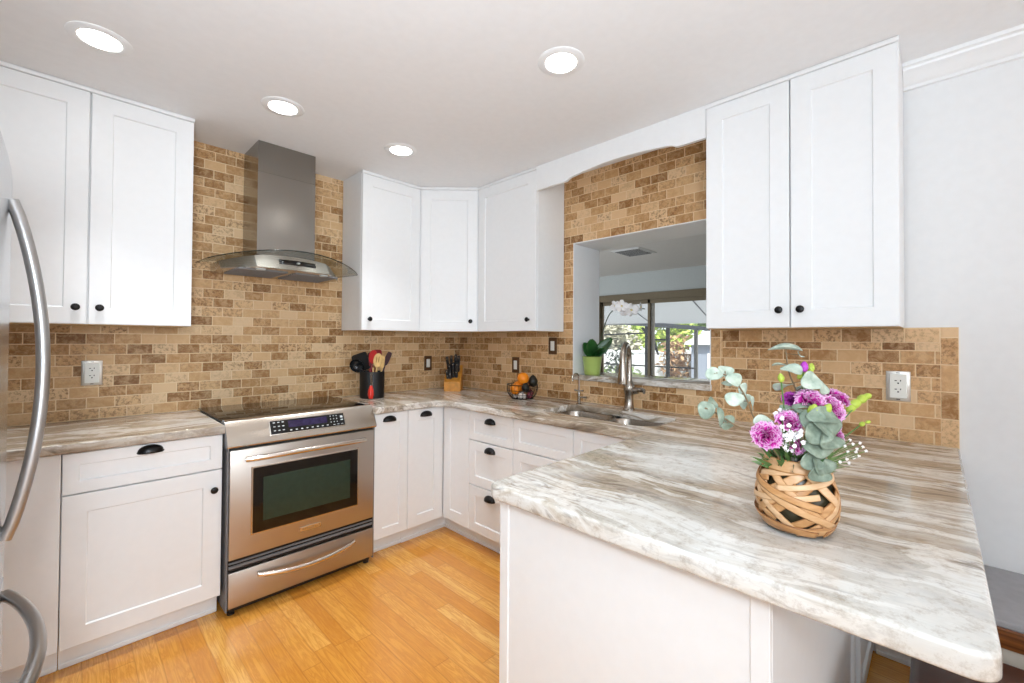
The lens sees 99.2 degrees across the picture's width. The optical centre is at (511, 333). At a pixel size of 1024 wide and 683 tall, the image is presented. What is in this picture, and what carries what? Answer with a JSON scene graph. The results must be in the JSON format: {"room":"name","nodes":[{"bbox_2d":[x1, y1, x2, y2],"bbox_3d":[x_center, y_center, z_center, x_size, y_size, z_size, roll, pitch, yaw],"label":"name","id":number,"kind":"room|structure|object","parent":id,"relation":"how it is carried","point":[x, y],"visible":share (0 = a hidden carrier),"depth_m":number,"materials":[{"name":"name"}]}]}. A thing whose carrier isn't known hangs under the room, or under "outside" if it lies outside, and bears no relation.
{"room":"kitchen","nodes":[
{"label":"kitchen","id":0,"kind":"room"},
{"bbox_2d":[7,141,457,582],"bbox_3d":[-1.616,0.125,2.789,0.120,2.457,3.750,0,-1,44],"label":"wall","id":1,"kind":"structure","parent":0,"point":[247,340],"depth_m":2.61,"materials":[{"name":"white paint"}]},
{"bbox_2d":[81,360,102,385],"bbox_3d":[-2.111,0.197,2.188,0.009,0.124,0.078,0,-1,44],"label":"wall outlet","id":2,"kind":"object","parent":1,"relation":"attached to","point":[91,371],"visible":1,"depth_m":2.19,"materials":[{"name":"white plastic"}]},
{"bbox_2d":[84,363,99,382],"bbox_3d":[-2.110,0.197,2.187,0.004,0.100,0.054,0,-1,44],"label":"socket","id":3,"kind":"object","parent":2,"relation":"attached to","point":[91,370],"depth_m":2.19,"materials":[{"name":"white plastic"}]},
{"bbox_2d":[0,61,194,327],"bbox_3d":[-2.007,-0.577,2.062,0.326,1.075,0.771,0,-1,44],"label":"upper cabinet","id":4,"kind":"object","parent":1,"relation":"attached to","point":[103,181],"visible":1,"depth_m":1.99,"materials":[{"name":"white paint"}]},
{"bbox_2d":[7,141,457,426],"bbox_3d":[-1.639,-0.326,2.688,0.008,1.557,3.320,0,-1,44],"label":"tile backsplash","id":5,"kind":"structure","parent":1,"relation":"attached to","point":[247,340],"depth_m":2.61,"materials":[{"name":"tile"}]},
{"bbox_2d":[195,140,357,283],"bbox_3d":[-1.349,-0.724,2.625,0.496,0.757,0.829,0,-1,44],"label":"range hood","id":6,"kind":"object","parent":1,"relation":"attached to","point":[279,203],"visible":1,"depth_m":2.56,"materials":[{"name":"silver metal"}]},
{"bbox_2d":[342,170,420,331],"bbox_3d":[-0.937,-0.556,3.158,0.326,1.075,0.457,0,-1,44],"label":"upper cabinet","id":7,"kind":"object","parent":1,"relation":"attached to","point":[381,214],"visible":1,"depth_m":3.04,"materials":[{"name":"white paint"}]},
{"bbox_2d":[424,356,431,369],"bbox_3d":[-0.700,0.245,3.633,0.010,0.120,0.074,0,-1,44],"label":"wall switch","id":8,"kind":"object","parent":1,"relation":"attached to","point":[427,359],"visible":1,"depth_m":3.63,"materials":[{"name":"brown metal"}]},
{"bbox_2d":[417,187,499,332],"bbox_3d":[-0.470,-0.549,3.438,0.602,1.075,0.602,0,-1,44],"label":"upper cabinet","id":9,"kind":"object","parent":1,"relation":"attached to","point":[449,216],"visible":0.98,"depth_m":3.23,"materials":[{"name":"white paint"}]},
{"bbox_2d":[37,527,909,682],"bbox_3d":[0.923,1.367,0.370,7.120,0.060,3.630,0,-1,44],"label":"floor","id":10,"kind":"structure","parent":0,"point":[425,608],"depth_m":1.95,"materials":[{"name":"brown wood"}]},
{"bbox_2d":[0,131,50,682],"bbox_3d":[-1.282,0.404,0.639,0.760,1.845,0.828,0,-1,44],"label":"refrigerator","id":11,"kind":"object","parent":10,"relation":"on","point":[11,210],"visible":1,"depth_m":1.09,"materials":[{"name":"grey metal"}]},
{"bbox_2d":[2,455,61,682],"bbox_3d":[-2.184,0.899,1.673,0.601,0.873,0.620,0,-1,44],"label":"base cabinet","id":12,"kind":"object","parent":10,"relation":"on","point":[32,556],"visible":0.75,"depth_m":1.64,"materials":[{"name":"white paint"}]},
{"bbox_2d":[58,434,222,669],"bbox_3d":[-1.769,0.907,2.076,0.630,0.873,0.533,0,-1,44],"label":"base cabinet","id":13,"kind":"object","parent":10,"relation":"on","point":[140,535],"visible":0.98,"depth_m":1.85,"materials":[{"name":"white paint"}]},
{"bbox_2d":[6,410,224,461],"bbox_3d":[-2.071,0.443,1.772,0.644,0.040,1.407,0,-1,44],"label":"countertop","id":14,"kind":"structure","parent":13,"relation":"on","point":[67,437],"depth_m":1.92,"materials":[{"name":"stone"}]},
{"bbox_2d":[198,396,376,615],"bbox_3d":[-1.288,0.888,2.521,0.708,0.929,0.765,0,-1,44],"label":"range","id":15,"kind":"object","parent":10,"relation":"on","point":[297,505],"visible":0.97,"depth_m":2.27,"materials":[{"name":"grey metal"}]},
{"bbox_2d":[198,396,365,421],"bbox_3d":[-1.335,0.434,2.574,0.571,0.008,0.759,0,-1,44],"label":"cooktop","id":16,"kind":"object","parent":15,"relation":"in","point":[284,407],"depth_m":2.51,"materials":[{"name":"black glass"}]},
{"bbox_2d":[373,410,407,552],"bbox_3d":[-0.958,0.923,2.908,0.630,0.873,0.236,0,-1,44],"label":"base cabinet","id":17,"kind":"object","parent":10,"relation":"on","point":[391,430],"visible":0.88,"depth_m":2.72,"materials":[{"name":"white paint"}]},
{"bbox_2d":[401,407,476,542],"bbox_3d":[-0.480,0.930,3.224,0.872,0.873,0.881,0,-1,44],"label":"base cabinet","id":18,"kind":"object","parent":10,"relation":"on","point":[438,483],"visible":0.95,"depth_m":2.90,"materials":[{"name":"white paint"}]},
{"bbox_2d":[335,387,1002,682],"bbox_3d":[0.076,0.462,2.210,3.105,0.040,1.584,0,-1,44],"label":"countertop","id":19,"kind":"structure","parent":18,"relation":"on","point":[901,569],"depth_m":1.01,"materials":[{"name":"stone"}]},
{"bbox_2d":[360,370,384,398],"bbox_3d":[-0.984,0.355,3.063,0.168,0.184,0.168,0,-1,44],"label":"utensil crock","id":20,"kind":"object","parent":19,"relation":"on","point":[378,377],"visible":0.84,"depth_m":3.00,"materials":[{"name":"black ceramic"}]},
{"bbox_2d":[350,359,363,371],"bbox_3d":[-1.035,0.302,3.016,0.173,0.254,0.061,0,-1,-1],"label":"ladle","id":21,"kind":"object","parent":20,"relation":"in","point":[356,365],"visible":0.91,"depth_m":3.03,"materials":[{"name":"black plastic"}]},
{"bbox_2d":[352,352,369,372],"bbox_3d":[-1.051,0.279,3.097,0.188,0.302,0.025,0,-1,4],"label":"spatula","id":22,"kind":"object","parent":20,"relation":"in","point":[363,357],"visible":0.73,"depth_m":3.10,"materials":[{"name":"black plastic"}]},
{"bbox_2d":[368,372,373,398],"bbox_3d":[-0.960,0.353,2.963,0.039,0.178,0.040,0,-1,44],"label":"spatula","id":23,"kind":"object","parent":20,"relation":"hanging from","point":[370,390],"visible":1,"depth_m":2.96,"materials":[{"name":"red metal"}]},
{"bbox_2d":[369,350,376,371],"bbox_3d":[-0.977,0.271,3.069,0.060,0.313,0.025,0,-1,2],"label":"spoon","id":24,"kind":"object","parent":20,"relation":"in","point":[373,353],"visible":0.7,"depth_m":3.06,"materials":[{"name":"plastic"}]},
{"bbox_2d":[369,350,376,363],"bbox_3d":[-0.977,0.162,3.065,0.060,0.095,0.015,0,-1,-1],"label":"bowl","id":25,"kind":"object","parent":24,"relation":"on","point":[371,356],"depth_m":3.06,"materials":[{"name":"red plastic"}]},
{"bbox_2d":[373,353,381,371],"bbox_3d":[-0.940,0.282,3.035,0.070,0.292,0.029,0,-1,22],"label":"wooden spoon","id":26,"kind":"object","parent":20,"relation":"in","point":[377,361],"visible":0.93,"depth_m":3.03,"materials":[{"name":"brown wood"}]},
{"bbox_2d":[372,356,384,371],"bbox_3d":[-0.940,0.291,3.071,0.086,0.276,0.037,0,-1,-11],"label":"wooden spoon","id":27,"kind":"object","parent":20,"relation":"in","point":[381,366],"visible":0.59,"depth_m":3.06,"materials":[{"name":"brown wood"}]},
{"bbox_2d":[383,352,391,370],"bbox_3d":[-0.908,0.279,3.095,0.104,0.302,0.017,0,-1,-11],"label":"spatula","id":28,"kind":"object","parent":20,"relation":"in","point":[389,354],"visible":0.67,"depth_m":3.10,"materials":[{"name":"plastic"}]},
{"bbox_2d":[444,365,462,391],"bbox_3d":[-0.472,0.357,3.511,0.132,0.200,0.145,0,-1,0],"label":"knife block","id":29,"kind":"object","parent":19,"relation":"on","point":[454,384],"visible":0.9,"depth_m":3.44,"materials":[{"name":"orange wood"}]},
{"bbox_2d":[448,364,451,378],"bbox_3d":[-0.493,0.322,3.459,0.027,0.166,0.064,0,-1,15],"label":"kitchen knife","id":30,"kind":"object","parent":29,"relation":"in","point":[449,365],"visible":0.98,"depth_m":3.44,"materials":[{"name":"black plastic"}]},
{"bbox_2d":[451,362,454,377],"bbox_3d":[-0.468,0.312,3.469,0.024,0.171,0.062,0,-1,5],"label":"kitchen knife","id":31,"kind":"object","parent":29,"relation":"in","point":[452,363],"visible":0.98,"depth_m":3.46,"materials":[{"name":"black plastic"}]},
{"bbox_2d":[455,362,457,377],"bbox_3d":[-0.442,0.312,3.469,0.024,0.171,0.063,0,-1,-8],"label":"kitchen knife","id":32,"kind":"object","parent":29,"relation":"in","point":[456,363],"visible":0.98,"depth_m":3.46,"materials":[{"name":"black plastic"}]},
{"bbox_2d":[457,355,459,371],"bbox_3d":[-0.432,0.265,3.518,0.026,0.181,0.067,1,-1,-13],"label":"kitchen knife","id":33,"kind":"object","parent":29,"relation":"in","point":[458,356],"visible":0.8,"depth_m":3.50,"materials":[{"name":"black plastic"}]},
{"bbox_2d":[507,382,537,399],"bbox_3d":[0.073,0.403,3.064,0.222,0.100,0.222,0,-1,44],"label":"wire basket","id":34,"kind":"object","parent":19,"relation":"on","point":[511,385],"visible":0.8,"depth_m":2.99,"materials":[{"name":"black metal"}]},
{"bbox_2d":[510,384,519,393],"bbox_3d":[0.023,0.386,3.034,0.070,0.076,0.070,0,-1,44],"label":"orange","id":35,"kind":"object","parent":34,"relation":"in","point":[514,388],"visible":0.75,"depth_m":3.01,"materials":[{"name":"orange food"}]},
{"bbox_2d":[513,381,522,390],"bbox_3d":[0.045,0.375,3.109,0.076,0.082,0.076,0,-1,44],"label":"orange","id":36,"kind":"object","parent":34,"relation":"in","point":[516,382],"visible":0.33,"depth_m":3.08,"materials":[{"name":"orange food"}]},
{"bbox_2d":[522,383,529,392],"bbox_3d":[0.095,0.372,3.030,0.058,0.075,0.058,0,-1,44],"label":"avocado","id":37,"kind":"object","parent":34,"relation":"in","point":[524,388],"visible":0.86,"depth_m":3.01,"materials":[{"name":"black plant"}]},
{"bbox_2d":[517,372,528,383],"bbox_3d":[0.077,0.311,3.045,0.082,0.088,0.082,0,-1,44],"label":"orange","id":38,"kind":"object","parent":37,"relation":"on","point":[522,378],"visible":0.97,"depth_m":3.02,"materials":[{"name":"orange food"}]},
{"bbox_2d":[528,375,537,386],"bbox_3d":[0.147,0.331,3.065,0.068,0.091,0.068,0,-1,44],"label":"avocado","id":39,"kind":"object","parent":34,"relation":"in","point":[532,380],"visible":0.91,"depth_m":3.04,"materials":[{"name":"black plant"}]},
{"bbox_2d":[572,373,587,403],"bbox_3d":[0.437,0.352,2.791,0.096,0.201,0.058,0,-1,23],"label":"filter faucet","id":40,"kind":"object","parent":19,"relation":"on","point":[578,390],"visible":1,"depth_m":2.80,"materials":[{"name":"silver metal"}]},
{"bbox_2d":[559,411,662,425],"bbox_3d":[0.525,0.584,2.430,0.754,0.192,0.404,0,-1,44],"label":"sink","id":41,"kind":"object","parent":19,"relation":"in","point":[611,418],"visible":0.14,"depth_m":2.60,"materials":[{"name":"silver metal"}]},
{"bbox_2d":[617,342,645,410],"bbox_3d":[0.688,0.247,2.481,0.138,0.404,0.260,0,-1,23],"label":"faucet","id":42,"kind":"object","parent":19,"relation":"on","point":[625,364],"visible":1,"depth_m":2.54,"materials":[{"name":"silver metal"}]},
{"bbox_2d":[754,449,840,538],"bbox_3d":[0.628,0.344,0.961,0.164,0.164,0.165,0,-1,8],"label":"woven vase","id":43,"kind":"object","parent":19,"relation":"on","point":[788,501],"visible":0.88,"depth_m":0.91,"materials":[{"name":"beige wicker"}]},
{"bbox_2d":[705,366,779,453],"bbox_3d":[0.527,0.187,0.962,0.186,0.228,0.065,0,-1,12],"label":"stem","id":44,"kind":"object","parent":43,"relation":"in","point":[741,398],"visible":0.99,"depth_m":0.96,"materials":[{"name":"green plant"}]},
{"bbox_2d":[750,421,783,455],"bbox_3d":[0.582,0.292,0.922,0.149,0.213,0.051,0,-1,-6],"label":"carnation","id":45,"kind":"object","parent":43,"relation":"in","point":[765,435],"visible":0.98,"depth_m":0.91,"materials":[{"name":"pink plant"}]},
{"bbox_2d":[781,391,795,405],"bbox_3d":[0.638,0.265,0.992,0.048,0.269,0.044,0,-1,44],"label":"carnation","id":46,"kind":"object","parent":43,"relation":"in","point":[788,396],"visible":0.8,"depth_m":0.99,"materials":[{"name":"purple plant"}]},
{"bbox_2d":[774,409,803,449],"bbox_3d":[0.600,0.282,0.942,0.056,0.233,0.052,0,-1,44],"label":"carnation","id":47,"kind":"object","parent":43,"relation":"in","point":[791,417],"visible":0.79,"depth_m":0.94,"materials":[{"name":"plant"}]},
{"bbox_2d":[779,416,806,459],"bbox_3d":[0.597,0.238,0.913,0.111,0.140,0.044,1,-1,-38],"label":"flower","id":48,"kind":"object","parent":43,"relation":"in","point":[792,436],"visible":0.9,"depth_m":0.90,"materials":[{"name":"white plant"}]},
{"bbox_2d":[788,438,805,457],"bbox_3d":[0.621,0.307,0.935,0.030,0.185,0.101,0,-1,44],"label":"carnation","id":49,"kind":"object","parent":43,"relation":"in","point":[797,451],"visible":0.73,"depth_m":0.91,"materials":[{"name":"plant"}]},
{"bbox_2d":[750,439,849,472],"bbox_3d":[0.631,0.273,0.958,0.183,0.072,0.177,0,-1,44],"label":"greenery","id":50,"kind":"object","parent":43,"relation":"in","point":[782,452],"visible":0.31,"depth_m":0.95,"materials":[{"name":"green plant"}]},
{"bbox_2d":[698,397,779,458],"bbox_3d":[0.501,0.220,0.937,0.196,0.159,0.058,0,-1,13],"label":"stem","id":51,"kind":"object","parent":50,"relation":"in","point":[706,410],"visible":0.97,"depth_m":0.94,"materials":[{"name":"green plant"}]},
{"bbox_2d":[777,373,784,408],"bbox_3d":[0.607,0.233,0.965,0.043,0.291,0.014,1,-1,-23],"label":"bud","id":52,"kind":"object","parent":50,"relation":"in","point":[780,378],"visible":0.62,"depth_m":0.96,"materials":[{"name":"green plant"}]},
{"bbox_2d":[768,343,829,414],"bbox_3d":[0.635,0.163,0.972,0.112,0.285,0.082,0,-1,44],"label":"stem","id":53,"kind":"object","parent":50,"relation":"in","point":[810,381],"visible":0.97,"depth_m":0.96,"materials":[{"name":"green plant"}]},
{"bbox_2d":[797,363,814,451],"bbox_3d":[0.652,0.223,0.977,0.073,0.313,0.029,1,-1,-37],"label":"bud","id":54,"kind":"object","parent":50,"relation":"in","point":[811,366],"visible":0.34,"depth_m":0.99,"materials":[{"name":"plant"}]},
{"bbox_2d":[803,404,817,439],"bbox_3d":[0.634,0.263,0.942,0.022,0.232,0.078,0,-1,3],"label":"bud","id":55,"kind":"object","parent":50,"relation":"in","point":[812,406],"visible":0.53,"depth_m":0.91,"materials":[{"name":"green plant"}]},
{"bbox_2d":[793,389,826,429],"bbox_3d":[0.654,0.259,0.953,0.070,0.279,0.054,0,-1,8],"label":"carnation","id":56,"kind":"object","parent":43,"relation":"in","point":[804,396],"visible":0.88,"depth_m":0.95,"materials":[{"name":"plant"}]},
{"bbox_2d":[779,403,844,481],"bbox_3d":[0.619,0.229,0.909,0.117,0.160,0.083,0,-1,44],"label":"stem","id":57,"kind":"object","parent":43,"relation":"in","point":[821,426],"visible":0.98,"depth_m":0.89,"materials":[{"name":"green plant"}]},
{"bbox_2d":[824,403,831,411],"bbox_3d":[0.649,0.262,0.927,0.055,0.232,0.017,0,-1,44],"label":"bud","id":58,"kind":"object","parent":43,"relation":"in","point":[828,406],"visible":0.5,"depth_m":0.91,"materials":[{"name":"green plant"}]},
{"bbox_2d":[824,395,846,421],"bbox_3d":[0.681,0.267,0.955,0.124,0.265,0.049,1,-1,-16],"label":"carnation","id":59,"kind":"object","parent":43,"relation":"in","point":[838,409],"visible":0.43,"depth_m":0.95,"materials":[{"name":"plant"}]},
{"bbox_2d":[824,388,850,406],"bbox_3d":[0.709,0.262,0.969,0.142,0.276,0.056,1,-1,-38],"label":"carnation","id":60,"kind":"object","parent":43,"relation":"in","point":[838,395],"visible":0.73,"depth_m":0.98,"materials":[{"name":"plant"}]},
{"bbox_2d":[836,431,844,439],"bbox_3d":[0.668,0.304,0.954,0.121,0.191,0.034,0,-1,3],"label":"carnation","id":61,"kind":"object","parent":43,"relation":"in","point":[840,434],"visible":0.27,"depth_m":0.94,"materials":[{"name":"pink plant"}]},
{"bbox_2d":[832,438,867,464],"bbox_3d":[0.713,0.273,0.953,0.168,0.075,0.045,0,-1,-7],"label":"breath","id":62,"kind":"object","parent":43,"relation":"in","point":[849,439],"visible":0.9,"depth_m":0.96,"materials":[{"name":"white plant"}]},
{"bbox_2d":[842,393,871,421],"bbox_3d":[0.718,0.259,0.994,0.232,0.244,0.024,0,-1,-11],"label":"bud","id":63,"kind":"object","parent":43,"relation":"in","point":[856,403],"visible":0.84,"depth_m":1.00,"materials":[{"name":"green plant"}]},
{"bbox_2d":[844,420,870,437],"bbox_3d":[0.733,0.291,1.007,0.216,0.179,0.011,0,-1,-8],"label":"bud","id":64,"kind":"object","parent":43,"relation":"in","point":[867,421],"visible":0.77,"depth_m":1.02,"materials":[{"name":"green plant"}]},
{"bbox_2d":[469,411,514,553],"bbox_3d":[0.062,0.929,2.871,0.395,0.873,0.630,0,-1,44],"label":"base cabinet","id":65,"kind":"object","parent":10,"relation":"on","point":[491,449],"visible":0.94,"depth_m":2.69,"materials":[{"name":"white paint"}]},
{"bbox_2d":[513,416,627,474],"bbox_3d":[0.500,0.926,2.463,0.800,0.873,0.601,0,-1,44],"label":"base cabinet","id":66,"kind":"object","parent":10,"relation":"on","point":[536,445],"visible":0.16,"depth_m":2.36,"materials":[{"name":"white paint"}]},
{"bbox_2d":[499,501,855,682],"bbox_3d":[0.589,0.912,1.411,0.717,0.873,1.060,0,-1,44],"label":"base cabinet","id":67,"kind":"object","parent":10,"relation":"on","point":[576,606],"visible":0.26,"depth_m":1.03,"materials":[{"name":"white paint"}]},
{"bbox_2d":[856,636,873,682],"bbox_3d":[1.136,0.923,1.947,0.706,0.873,0.442,0,-1,44],"label":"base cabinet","id":68,"kind":"object","parent":10,"relation":"on","point":[864,648],"visible":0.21,"depth_m":1.58,"materials":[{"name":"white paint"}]},
{"bbox_2d":[909,657,1023,682],"bbox_3d":[1.512,1.143,0.757,1.215,0.405,0.600,0,-1,44],"label":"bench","id":69,"kind":"object","parent":10,"relation":"on","point":[920,671],"visible":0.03,"depth_m":1.21,"materials":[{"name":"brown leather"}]},
{"bbox_2d":[984,565,1023,669],"bbox_3d":[2.332,1.107,0.792,2.090,0.487,0.458,0,-1,44],"label":"bench","id":70,"kind":"object","parent":10,"relation":"on","point":[1006,588],"visible":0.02,"depth_m":1.37,"materials":[{"name":"brown wood"}]},
{"bbox_2d":[984,565,1023,633],"bbox_3d":[2.334,0.875,0.795,2.090,0.022,0.456,0,-1,44],"label":"cushion","id":71,"kind":"object","parent":70,"relation":"on","point":[1006,588],"depth_m":1.43,"materials":[{"name":"grey fabric"}]},
{"bbox_2d":[0,0,1023,186],"bbox_3d":[0.939,-1.196,0.320,7.240,0.150,3.750,0,-1,44],"label":"ceiling","id":72,"kind":"structure","parent":0,"point":[461,83],"depth_m":1.76,"materials":[{"name":"paint"}]},
{"bbox_2d":[64,21,132,55],"bbox_3d":[-1.563,-1.115,1.653,0.190,0.007,0.190,0,-1,44],"label":"recessed light","id":73,"kind":"object","parent":72,"relation":"in","point":[96,37],"visible":1,"depth_m":1.64,"materials":[{"name":"white paint"}]},
{"bbox_2d":[261,96,303,116],"bbox_3d":[-1.120,-1.106,2.130,0.190,0.007,0.190,0,-1,44],"label":"recessed light","id":74,"kind":"object","parent":72,"relation":"in","point":[281,106],"visible":1,"depth_m":2.12,"materials":[{"name":"white paint"}]},
{"bbox_2d":[384,143,416,156],"bbox_3d":[-0.665,-1.097,2.606,0.190,0.007,0.190,0,-1,44],"label":"recessed light","id":75,"kind":"object","parent":72,"relation":"in","point":[397,149],"visible":1,"depth_m":2.59,"materials":[{"name":"white paint"}]},
{"bbox_2d":[538,46,584,75],"bbox_3d":[0.200,-1.103,1.772,0.190,0.007,0.190,0,-1,44],"label":"recessed light","id":76,"kind":"object","parent":72,"relation":"in","point":[561,60],"visible":1,"depth_m":1.76,"materials":[{"name":"white paint"}]},
{"bbox_2d":[574,372,711,390],"bbox_3d":[0.856,0.296,2.778,0.920,0.034,0.348,0,-1,44],"label":"window sill","id":77,"kind":"structure","parent":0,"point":[645,380],"depth_m":2.63,"materials":[{"name":"stone"}]},
{"bbox_2d":[582,300,644,374],"bbox_3d":[0.700,0.023,2.985,0.431,0.515,0.161,0,-1,8],"label":"potted orchid","id":78,"kind":"object","parent":77,"relation":"on","point":[593,351],"visible":1,"depth_m":2.97,"materials":[{"name":"green ceramic"}]},
{"bbox_2d":[599,234,705,276],"bbox_3d":[1.068,-1.054,5.461,8.000,0.080,3.790,0,-1,44],"label":"ceiling","id":79,"kind":"structure","parent":0,"point":[689,251],"depth_m":5.75,"materials":[{"name":"paint"}]},
{"bbox_2d":[610,247,656,256],"bbox_3d":[1.504,-1.003,5.378,0.380,0.018,0.460,0,-1,44],"label":"ceiling vent","id":80,"kind":"object","parent":79,"relation":"in","point":[636,251],"visible":1,"depth_m":5.33,"materials":[{"name":"white metal"}]},
{"bbox_2d":[599,265,705,295],"bbox_3d":[1.068,0.156,5.452,8.200,2.500,3.810,0,-1,44],"label":"wall","id":81,"kind":"structure","parent":0,"point":[694,277],"depth_m":6.83,"materials":[{"name":"paint"}]},
{"bbox_2d":[599,288,705,375],"bbox_3d":[2.746,0.386,6.353,3.460,2.085,0.130,0,-1,44],"label":"door","id":82,"kind":"structure","parent":81,"relation":"in","point":[650,298],"depth_m":6.88,"materials":[{"name":"brown metal"}]},
{"bbox_2d":[458,58,1023,650],"bbox_3d":[2.130,0.131,1.535,7.008,2.457,0.311,0,-1,44],"label":"wall","id":83,"kind":"structure","parent":0,"point":[960,342],"depth_m":1.76,"materials":[{"name":"white paint"}]},
{"bbox_2d":[512,357,518,372],"bbox_3d":[0.027,0.241,3.363,0.074,0.120,0.010,0,-1,44],"label":"wall switch","id":84,"kind":"object","parent":83,"relation":"attached to","point":[515,360],"visible":1,"depth_m":3.36,"materials":[{"name":"brown metal"}]},
{"bbox_2d":[478,167,563,332],"bbox_3d":[0.045,-0.550,3.128,0.575,1.075,0.326,0,-1,44],"label":"upper cabinet","id":85,"kind":"object","parent":83,"relation":"attached to","point":[521,232],"visible":0.98,"depth_m":2.98,"materials":[{"name":"white paint"}]},
{"bbox_2d":[536,105,705,190],"bbox_3d":[0.551,-1.015,2.471,1.075,0.156,0.020,0,-1,44],"label":"valance","id":86,"kind":"object","parent":85,"relation":"attached to","point":[687,128],"visible":0.98,"depth_m":2.38,"materials":[{"name":"white paint"}]},
{"bbox_2d":[549,337,556,353],"bbox_3d":[0.290,0.087,3.110,0.074,0.120,0.010,0,-1,44],"label":"wall switch","id":87,"kind":"object","parent":83,"relation":"attached to","point":[552,341],"visible":1,"depth_m":3.10,"materials":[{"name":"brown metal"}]},
{"bbox_2d":[573,219,710,384],"bbox_3d":[0.858,-0.173,2.786,0.917,0.903,0.315,0,-1,44],"label":"trim","id":88,"kind":"structure","parent":83,"relation":"attached to","point":[585,253],"depth_m":3.03,"materials":[{"name":"white paint"}]},
{"bbox_2d":[458,140,940,445],"bbox_3d":[0.619,-0.311,2.809,3.054,1.557,0.008,0,-1,44],"label":"tile backsplash","id":89,"kind":"structure","parent":83,"relation":"attached to","point":[663,187],"depth_m":2.49,"materials":[{"name":"tile"}]},
{"bbox_2d":[705,36,903,329],"bbox_3d":[1.267,-0.559,1.935,0.696,1.075,0.326,0,-1,44],"label":"upper cabinet","id":90,"kind":"object","parent":83,"relation":"attached to","point":[805,168],"visible":1,"depth_m":1.79,"materials":[{"name":"white paint"}]},
{"bbox_2d":[876,644,910,666],"bbox_3d":[3.036,1.305,0.408,4.148,0.090,0.020,0,-1,44],"label":"baseboard","id":91,"kind":"structure","parent":83,"relation":"attached to","point":[904,659],"depth_m":1.81,"materials":[{"name":"white paint"}]},
{"bbox_2d":[886,371,910,401],"bbox_3d":[1.611,0.218,1.817,0.078,0.124,0.009,0,-1,44],"label":"wall outlet","id":92,"kind":"object","parent":83,"relation":"attached to","point":[898,383],"visible":1,"depth_m":1.81,"materials":[{"name":"white plastic"}]},
{"bbox_2d":[890,374,906,398],"bbox_3d":[1.610,0.218,1.816,0.054,0.100,0.004,0,-1,44],"label":"socket","id":93,"kind":"object","parent":92,"relation":"attached to","point":[898,382],"depth_m":1.81,"materials":[{"name":"white plastic"}]},
{"bbox_2d":[902,24,1023,92],"bbox_3d":[3.063,-1.065,0.383,4.050,0.085,0.086,0,-1,44],"label":"trim","id":94,"kind":"structure","parent":83,"relation":"attached to","point":[1001,47],"depth_m":1.67,"materials":[{"name":"white paint"}]},
{"bbox_2d":[799,361,808,413],"bbox_3d":[0.643,0.220,0.967,0.052,0.317,0.017,1,-1,-39],"label":"bud","id":95,"kind":"object","parent":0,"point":[804,365],"visible":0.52,"depth_m":0.98,"materials":[{"name":"purple plant"}]},
{"label":"outside","id":96,"kind":"structure","parent":0,"visible":0},
{"bbox_3d":[8.568,1.764,18.848,36.000,0.140,25.880,0,-1,44],"label":"ground","id":97,"kind":"structure","parent":96,"visible":0},
{"bbox_2d":[604,343,633,372],"bbox_3d":[2.923,0.919,12.026,0.697,1.305,0.801,0,-1,-8],"label":"shrub","id":98,"kind":"object","parent":97,"relation":"on","point":[616,356],"visible":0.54,"depth_m":12.02,"materials":[{"name":"green plant"}]},
{"bbox_2d":[604,325,642,349],"bbox_3d":[3.509,0.481,15.673,2.712,2.297,1.443,0,-1,44],"label":"shrub","id":99,"kind":"object","parent":97,"relation":"on","point":[617,340],"visible":0.31,"depth_m":15.14,"materials":[{"name":"grey plant"}]},
{"bbox_2d":[604,363,643,374],"bbox_3d":[3.274,1.284,13.310,2.140,0.797,0.835,0,-1,44],"label":"shrub","id":100,"kind":"object","parent":97,"relation":"on","point":[605,370],"visible":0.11,"depth_m":13.12,"materials":[{"name":"green plant"}]},
{"bbox_2d":[616,325,644,349],"bbox_3d":[4.561,0.550,16.321,1.383,2.180,1.183,0,-1,44],"label":"shrub","id":101,"kind":"object","parent":97,"relation":"on","point":[640,336],"visible":0.26,"depth_m":16.08,"materials":[{"name":"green plant"}]},
{"bbox_2d":[604,350,690,377],"bbox_3d":[3.371,1.058,14.067,5.250,1.080,0.080,0,-1,44],"label":"fence","id":102,"kind":"object","parent":97,"relation":"on","point":[638,358],"visible":0.1,"depth_m":13.43,"materials":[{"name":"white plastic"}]},
{"bbox_2d":[604,300,709,378],"bbox_3d":[2.970,0.297,8.330,7.300,2.440,2.910,0,-1,44],"label":"screen enclosure","id":103,"kind":"object","parent":97,"relation":"on","point":[668,315],"visible":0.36,"depth_m":9.38,"materials":[{"name":"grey metal"}]},
{"bbox_2d":[641,323,701,350],"bbox_3d":[4.896,0.363,13.776,1.719,2.488,1.749,1,-1,-22],"label":"shrub","id":104,"kind":"object","parent":97,"relation":"on","point":[661,333],"visible":0.3,"depth_m":13.41,"materials":[{"name":"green plant"}]},
{"bbox_2d":[655,334,690,377],"bbox_3d":[4.555,0.805,12.251,1.090,1.615,0.914,0,-1,44],"label":"shrub","id":105,"kind":"object","parent":97,"relation":"on","point":[674,372],"visible":0.72,"depth_m":12.11,"materials":[{"name":"green plant"}]},
{"bbox_2d":[687,323,705,334],"bbox_3d":[7.686,-0.173,14.787,4.361,3.628,2.554,0,-1,44],"label":"shrub","id":106,"kind":"object","parent":97,"relation":"on","point":[698,324],"visible":0.02,"depth_m":15.07,"materials":[{"name":"green plant"}]},
{"bbox_2d":[684,331,709,378],"bbox_3d":[5.992,0.693,11.830,1.770,1.780,2.150,0,-1,44],"label":"shed","id":107,"kind":"object","parent":97,"relation":"on","point":[704,338],"visible":0.16,"depth_m":11.46,"materials":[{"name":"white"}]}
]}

